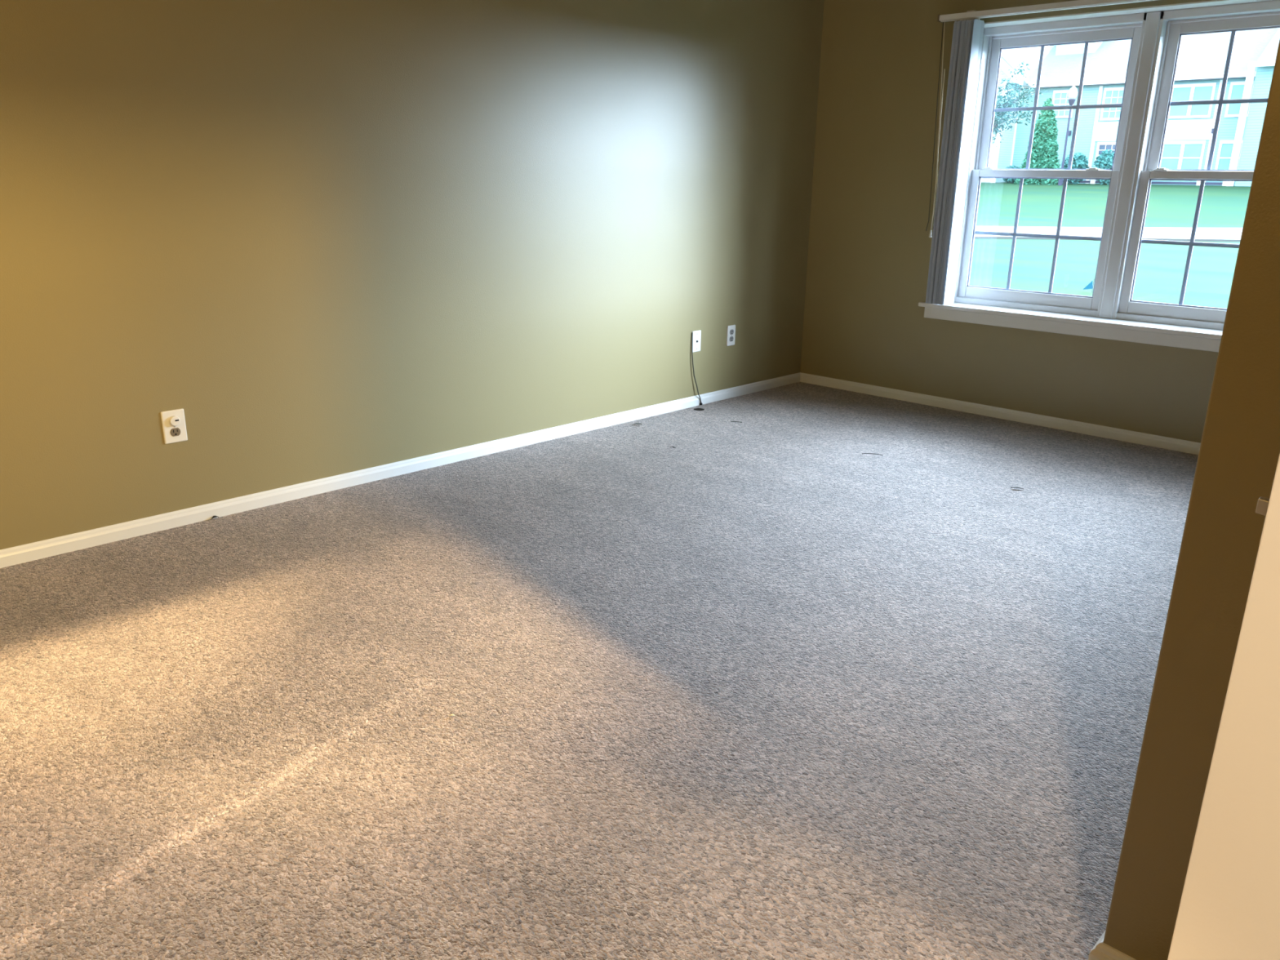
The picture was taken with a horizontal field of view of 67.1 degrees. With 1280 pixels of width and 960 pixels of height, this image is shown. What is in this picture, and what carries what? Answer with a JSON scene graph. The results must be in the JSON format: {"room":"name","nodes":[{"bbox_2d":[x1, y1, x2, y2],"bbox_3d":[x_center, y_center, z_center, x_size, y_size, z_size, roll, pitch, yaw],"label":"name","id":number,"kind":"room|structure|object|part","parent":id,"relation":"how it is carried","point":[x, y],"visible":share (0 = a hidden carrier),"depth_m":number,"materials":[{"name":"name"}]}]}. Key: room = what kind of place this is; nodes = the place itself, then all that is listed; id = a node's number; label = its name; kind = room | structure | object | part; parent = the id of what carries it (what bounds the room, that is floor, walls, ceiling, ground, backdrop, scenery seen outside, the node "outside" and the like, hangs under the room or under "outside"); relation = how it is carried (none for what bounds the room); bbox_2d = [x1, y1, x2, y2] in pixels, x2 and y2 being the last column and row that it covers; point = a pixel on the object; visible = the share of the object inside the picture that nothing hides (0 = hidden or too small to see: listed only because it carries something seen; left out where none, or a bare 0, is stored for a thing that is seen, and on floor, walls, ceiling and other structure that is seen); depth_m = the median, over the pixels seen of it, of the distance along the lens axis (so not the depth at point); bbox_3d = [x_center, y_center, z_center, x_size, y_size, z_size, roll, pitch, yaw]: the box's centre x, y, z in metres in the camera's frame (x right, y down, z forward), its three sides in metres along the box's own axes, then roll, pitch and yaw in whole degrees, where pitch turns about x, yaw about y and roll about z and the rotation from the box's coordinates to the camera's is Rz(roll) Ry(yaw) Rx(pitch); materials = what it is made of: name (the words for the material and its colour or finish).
{"room":"empty living room","nodes":[
{"label":"empty living room","id":0,"kind":"room"},
{"bbox_2d":[0,0,824,549],"bbox_3d":[-1.640,-1.029,3.151,0.150,2.440,7.850,17,24,41],"label":"wall","id":1,"kind":"structure","parent":0,"point":[334,237],"depth_m":3.70,"materials":[{"name":"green paint"}]},
{"bbox_2d":[160,408,187,444],"bbox_3d":[-1.607,-0.184,3.339,0.018,0.114,0.077,17,24,41],"label":"wall outlet","id":2,"kind":"object","parent":1,"relation":"attached to","point":[171,434],"depth_m":3.34,"materials":[{"name":"white plastic"}]},
{"bbox_3d":[-1.604,-0.204,3.331,0.012,0.034,0.034,17,24,41],"label":"plug cap","id":3,"kind":"part","parent":2,"relation":"part of","materials":[{"name":"beige plastic"}]},
{"bbox_2d":[170,427,180,436],"bbox_3d":[-1.610,-0.166,3.347,0.002,0.028,0.034,17,24,41],"label":"socket","id":4,"kind":"object","parent":2,"relation":"attached to","point":[175,432],"depth_m":3.35,"materials":[{"name":"beige plastic"}]},
{"bbox_2d":[0,372,800,568],"bbox_3d":[-1.616,0.131,3.438,0.013,0.056,7.500,17,24,41],"label":"baseboard","id":5,"kind":"structure","parent":1,"relation":"attached to","point":[37,550],"depth_m":3.83,"materials":[{"name":"white paint"}]},
{"bbox_2d":[692,329,701,352],"bbox_3d":[0.308,-0.750,5.228,0.011,0.114,0.070,17,24,41],"label":"cable plate","id":6,"kind":"object","parent":1,"relation":"attached to","point":[696,334],"visible":1,"depth_m":5.23,"materials":[{"name":"white plastic"}]},
{"bbox_2d":[691,333,702,404],"bbox_3d":[0.311,-0.604,5.271,0.087,0.407,0.015,-11,21,-32],"label":"cable","id":7,"kind":"object","parent":6,"relation":"hanging from","point":[700,403],"visible":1,"depth_m":5.24,"materials":[{"name":"grey plastic"}]},
{"bbox_2d":[726,324,735,346],"bbox_3d":[0.513,-0.813,5.432,0.008,0.114,0.070,17,24,41],"label":"wall outlet","id":8,"kind":"object","parent":1,"relation":"attached to","point":[731,335],"visible":1,"depth_m":5.43,"materials":[{"name":"white plastic"}]},
{"bbox_2d":[0,382,1198,959],"bbox_3d":[-0.115,0.664,2.108,4.460,0.120,7.850,17,24,41],"label":"floor","id":9,"kind":"structure","parent":0,"point":[766,686],"depth_m":2.31,"materials":[{"name":"beige carpet"}]},
{"bbox_2d":[693,408,704,410],"bbox_3d":[0.321,-0.385,5.253,0.060,0.003,0.059,17,24,41],"label":"grommet","id":10,"kind":"object","parent":9,"relation":"on","point":[695,409],"visible":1,"depth_m":5.25,"materials":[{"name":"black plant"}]},
{"bbox_2d":[800,0,1217,443],"bbox_3d":[2.572,-1.344,4.348,4.160,2.440,0.200,17,24,41],"label":"wall","id":11,"kind":"structure","parent":0,"point":[869,244],"depth_m":5.26,"materials":[{"name":"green paint"}]},
{"bbox_2d":[800,372,1200,454],"bbox_3d":[2.481,-0.185,4.633,4.160,0.056,0.013,17,24,41],"label":"baseboard","id":12,"kind":"structure","parent":11,"relation":"attached to","point":[1138,437],"depth_m":5.10,"materials":[{"name":"white paint"}]},
{"bbox_2d":[953,12,1147,317],"bbox_3d":[2.062,-1.570,4.914,0.803,1.386,0.122,17,24,41],"label":"window","id":13,"kind":"structure","parent":11,"relation":"in","point":[1130,26],"depth_m":4.90,"materials":[{"name":"white plastic"}]},
{"bbox_2d":[974,178,1101,293],"bbox_3d":[2.051,-1.266,5.002,0.675,0.576,0.006,17,24,41],"label":"grille","id":14,"kind":"object","parent":13,"relation":"attached to","point":[977,181],"depth_m":5.02,"materials":[{"name":"white plastic"}]},
{"bbox_3d":[2.047,-1.252,5.002,0.763,0.674,0.034,17,24,41],"label":"sash","id":15,"kind":"part","parent":13,"relation":"part of","materials":[{"name":"white plastic"}]},
{"bbox_2d":[925,0,1156,305],"bbox_3d":[2.211,-1.458,4.455,1.948,1.434,0.110,17,24,41],"label":"vertical blinds","id":16,"kind":"object","parent":13,"relation":"attached to","point":[967,33],"visible":1,"depth_m":4.93,"materials":[{"name":"white paint"}]},
{"bbox_3d":[1.539,-1.828,5.042,0.034,1.028,0.013,-3,18,-13],"label":"pull cord","id":17,"kind":"part","parent":16,"relation":"part of","materials":[{"name":"white fabric"}]},
{"bbox_3d":[1.557,-1.716,5.048,0.022,0.800,0.007,9,19,25],"label":"tilt chain","id":18,"kind":"part","parent":16,"relation":"part of","materials":[{"name":"beige"}]},
{"bbox_3d":[1.558,-1.827,5.013,0.067,1.012,0.010,13,21,33],"label":"pull cord","id":19,"kind":"part","parent":16,"relation":"part of","materials":[{"name":"white fabric"}]},
{"bbox_2d":[995,42,1121,168],"bbox_3d":[2.087,-1.866,4.843,0.647,0.594,0.006,17,24,41],"label":"grille","id":20,"kind":"object","parent":13,"relation":"attached to","point":[1002,46],"depth_m":4.84,"materials":[{"name":"white plastic"}]},
{"bbox_3d":[2.085,-1.871,4.838,0.743,0.675,0.030,17,24,41],"label":"sash","id":21,"kind":"part","parent":13,"relation":"part of","materials":[{"name":"white plastic"}]},
{"bbox_2d":[918,302,1222,339],"bbox_3d":[2.303,-0.790,4.791,1.884,0.022,0.276,17,24,41],"label":"window sill","id":22,"kind":"structure","parent":11,"relation":"attached to","point":[1033,314],"depth_m":4.76,"materials":[{"name":"white paint"}]},
{"bbox_2d":[924,306,1221,352],"bbox_3d":[2.225,-0.728,4.728,1.824,0.060,0.016,17,24,41],"label":"trim","id":23,"kind":"structure","parent":11,"relation":"attached to","point":[1088,331],"depth_m":4.77,"materials":[{"name":"white paint"}]},
{"bbox_2d":[984,0,1273,27],"bbox_3d":[2.312,-1.466,4.577,1.668,1.396,0.198,17,24,41],"label":"trim","id":24,"kind":"structure","parent":11,"relation":"attached to","point":[1213,2],"depth_m":4.42,"materials":[{"name":"white paint"}]},
{"bbox_2d":[1099,11,1160,319],"bbox_3d":[2.364,-1.476,4.630,0.060,1.386,0.130,17,24,41],"label":"trim","id":25,"kind":"structure","parent":11,"relation":"attached to","point":[1153,19],"depth_m":4.57,"materials":[{"name":"white plastic"}]},
{"bbox_2d":[1111,0,1279,330],"bbox_3d":[2.671,-1.384,4.351,0.803,1.386,0.122,17,24,41],"label":"window","id":26,"kind":"structure","parent":11,"relation":"in","point":[1173,24],"depth_m":4.48,"materials":[{"name":"white plastic"}]},
{"bbox_3d":[2.655,-1.066,4.439,0.763,0.674,0.034,17,24,41],"label":"sash","id":27,"kind":"part","parent":26,"relation":"part of","materials":[{"name":"white plastic"}]},
{"bbox_2d":[1141,181,1239,304],"bbox_3d":[2.659,-1.079,4.439,0.675,0.576,0.006,17,24,41],"label":"grille","id":28,"kind":"object","parent":26,"relation":"attached to","point":[1146,185],"depth_m":4.55,"materials":[{"name":"white plastic"}]},
{"bbox_3d":[2.693,-1.684,4.276,0.743,0.675,0.030,17,24,41],"label":"sash","id":29,"kind":"part","parent":26,"relation":"part of","materials":[{"name":"white plastic"}]},
{"bbox_2d":[1169,31,1267,169],"bbox_3d":[2.695,-1.680,4.280,0.647,0.594,0.006,17,24,41],"label":"grille","id":30,"kind":"object","parent":26,"relation":"attached to","point":[1178,34],"depth_m":4.38,"materials":[{"name":"white plastic"}]},
{"bbox_2d":[1103,39,1279,959],"bbox_3d":[1.180,-0.270,0.871,1.076,2.440,0.120,17,24,41],"label":"wall partition","id":31,"kind":"structure","parent":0,"point":[1239,451],"depth_m":1.31,"materials":[{"name":"brown paint"}]},
{"bbox_2d":[1088,930,1136,959],"bbox_3d":[1.159,0.866,1.234,1.089,0.056,0.146,17,24,41],"label":"baseboard","id":32,"kind":"structure","parent":31,"relation":"attached to","point":[1100,951],"depth_m":1.53,"materials":[{"name":"white paint"}]},
{"bbox_3d":[1.447,-0.084,0.296,0.150,2.440,7.850,17,24,41],"label":"wall","id":33,"kind":"structure","parent":0,"visible":0},
{"bbox_2d":[1167,453,1279,959],"bbox_3d":[0.877,0.042,0.531,0.924,2.018,0.104,17,24,41],"label":"door","id":34,"kind":"structure","parent":33,"relation":"in","point":[1229,907],"depth_m":0.94,"materials":[{"name":"beige paint"}]},
{"bbox_3d":[0.576,0.025,0.882,0.002,0.060,0.023,17,24,41],"label":"latch plate","id":35,"kind":"part","parent":34,"relation":"part of","materials":[{"name":"silver metal"}]},
{"label":"outside","id":36,"kind":"structure","parent":0,"visible":0},
{"bbox_2d":[968,182,1250,308],"bbox_3d":[35.774,-15.449,53.806,160.000,1.750,119.790,17,24,41],"label":"lawn","id":37,"kind":"structure","parent":36,"point":[1161,268],"depth_m":23.45,"materials":[{"name":"green plant"}]},
{"bbox_2d":[1001,164,1019,182],"bbox_3d":[22.863,-18.728,59.244,1.358,1.128,1.315,17,24,41],"label":"shrub","id":38,"kind":"object","parent":37,"relation":"on","point":[1006,180],"visible":0.2,"depth_m":59.15,"materials":[{"name":"green plant"}]},
{"bbox_2d":[991,58,1048,146],"bbox_3d":[7.985,-8.819,25.580,4.801,4.996,3.946,1,17,1],"label":"deciduous tree","id":39,"kind":"object","parent":37,"relation":"on","point":[1006,102],"visible":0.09,"depth_m":24.43,"materials":[{"name":"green plant"}]},
{"bbox_2d":[1013,97,1060,184],"bbox_3d":[23.478,-19.614,56.187,2.686,4.919,2.782,17,24,41],"label":"arborvitae","id":40,"kind":"object","parent":37,"relation":"on","point":[1044,155],"visible":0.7,"depth_m":55.70,"materials":[{"name":"green plant"}]},
{"bbox_2d":[1057,84,1077,185],"bbox_3d":[23.576,-18.973,53.340,0.480,5.410,0.480,17,24,41],"label":"lamp post","id":41,"kind":"object","parent":37,"relation":"on","point":[1073,92],"visible":0.8,"depth_m":52.99,"materials":[{"name":"grey metal"}]},
{"bbox_3d":[23.544,-16.727,54.047,0.260,0.600,0.254,17,24,41],"label":"post","id":42,"kind":"part","parent":41,"relation":"part of","materials":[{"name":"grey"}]},
{"bbox_3d":[23.609,-21.180,52.644,0.480,0.780,0.480,17,24,41],"label":"globe","id":43,"kind":"part","parent":41,"relation":"part of","materials":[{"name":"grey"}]},
{"bbox_2d":[1060,152,1088,184],"bbox_3d":[25.397,-18.186,56.419,1.607,1.852,1.680,17,24,41],"label":"shrub","id":44,"kind":"object","parent":37,"relation":"on","point":[1079,160],"visible":0.49,"depth_m":56.01,"materials":[{"name":"green plant"}]},
{"bbox_2d":[1083,278,1094,293],"bbox_3d":[6.426,-2.780,13.843,0.139,0.220,0.007,17,24,41],"label":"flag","id":45,"kind":"object","parent":37,"relation":"on","point":[1090,286],"visible":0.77,"depth_m":13.82,"materials":[{"name":"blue fabric"}]},
{"bbox_2d":[1093,149,1114,184],"bbox_3d":[26.699,-17.883,55.274,1.554,1.994,1.590,17,24,41],"label":"shrub","id":46,"kind":"object","parent":37,"relation":"on","point":[1106,158],"visible":0.47,"depth_m":54.93,"materials":[{"name":"green plant"}]},
{"bbox_2d":[981,27,1279,186],"bbox_3d":[32.203,-24.041,57.365,42.400,12.900,12.350,17,24,41],"label":"apartment building","id":47,"kind":"structure","parent":37,"relation":"on","point":[1202,58],"depth_m":55.17,"materials":[{"name":"plastic"}]},
{"bbox_3d":[25.715,-22.836,58.728,1.070,1.300,0.029,17,24,41],"label":"pane","id":48,"kind":"part","parent":47,"relation":"part of","materials":[{"name":"blue glass"}]},
{"bbox_3d":[27.883,-19.346,57.570,1.100,1.200,0.029,17,24,41],"label":"pane","id":49,"kind":"part","parent":47,"relation":"part of","materials":[{"name":"blue"}]},
{"bbox_3d":[27.895,-20.631,57.158,1.700,1.100,0.049,17,24,41],"label":"infill panel","id":50,"kind":"part","parent":47,"relation":"part of","materials":[{"name":"white"}]},
{"bbox_3d":[27.862,-22.082,56.770,1.070,1.500,0.029,17,24,41],"label":"pane","id":51,"kind":"part","parent":47,"relation":"part of","materials":[{"name":"blue glass"}]},
{"bbox_3d":[30.782,-18.315,54.932,2.000,1.500,0.029,17,24,41],"label":"pane","id":52,"kind":"part","parent":47,"relation":"part of","materials":[{"name":"blue glass"}]},
{"bbox_3d":[30.724,-19.765,54.541,2.800,1.100,0.049,17,24,41],"label":"infill panel","id":53,"kind":"part","parent":47,"relation":"part of","materials":[{"name":"white"}]},
{"bbox_3d":[30.824,-21.176,54.031,2.000,1.500,0.029,17,24,41],"label":"pane","id":54,"kind":"part","parent":47,"relation":"part of","materials":[{"name":"blue glass"}]},
{"bbox_3d":[32.544,-17.775,53.302,0.980,1.500,0.029,17,24,41],"label":"pane","id":55,"kind":"part","parent":47,"relation":"part of","materials":[{"name":"blue glass"}]},
{"bbox_3d":[32.586,-20.636,52.401,0.980,1.500,0.029,17,24,41],"label":"pane","id":56,"kind":"part","parent":47,"relation":"part of","materials":[{"name":"blue glass"}]},
{"bbox_2d":[1062,179,1226,186],"bbox_3d":[27.902,-17.662,57.219,12.430,0.700,0.260,17,24,41],"label":"railing","id":57,"kind":"object","parent":37,"relation":"on","point":[1091,181],"visible":0.07,"depth_m":54.72,"materials":[{"name":"white"}]},
{"bbox_3d":[27.175,-17.885,57.892,0.260,0.700,0.260,17,24,41],"label":"post","id":58,"kind":"part","parent":57,"relation":"part of","materials":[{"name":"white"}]},
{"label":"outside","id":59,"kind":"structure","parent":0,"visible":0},
{"bbox_2d":[974,225,1242,241],"bbox_3d":[12.756,-8.475,30.994,54.487,0.914,9.748,0,18,-3],"label":"path","id":60,"kind":"structure","parent":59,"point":[1165,233],"depth_m":28.59,"materials":[{"name":"concrete"}]}
]}

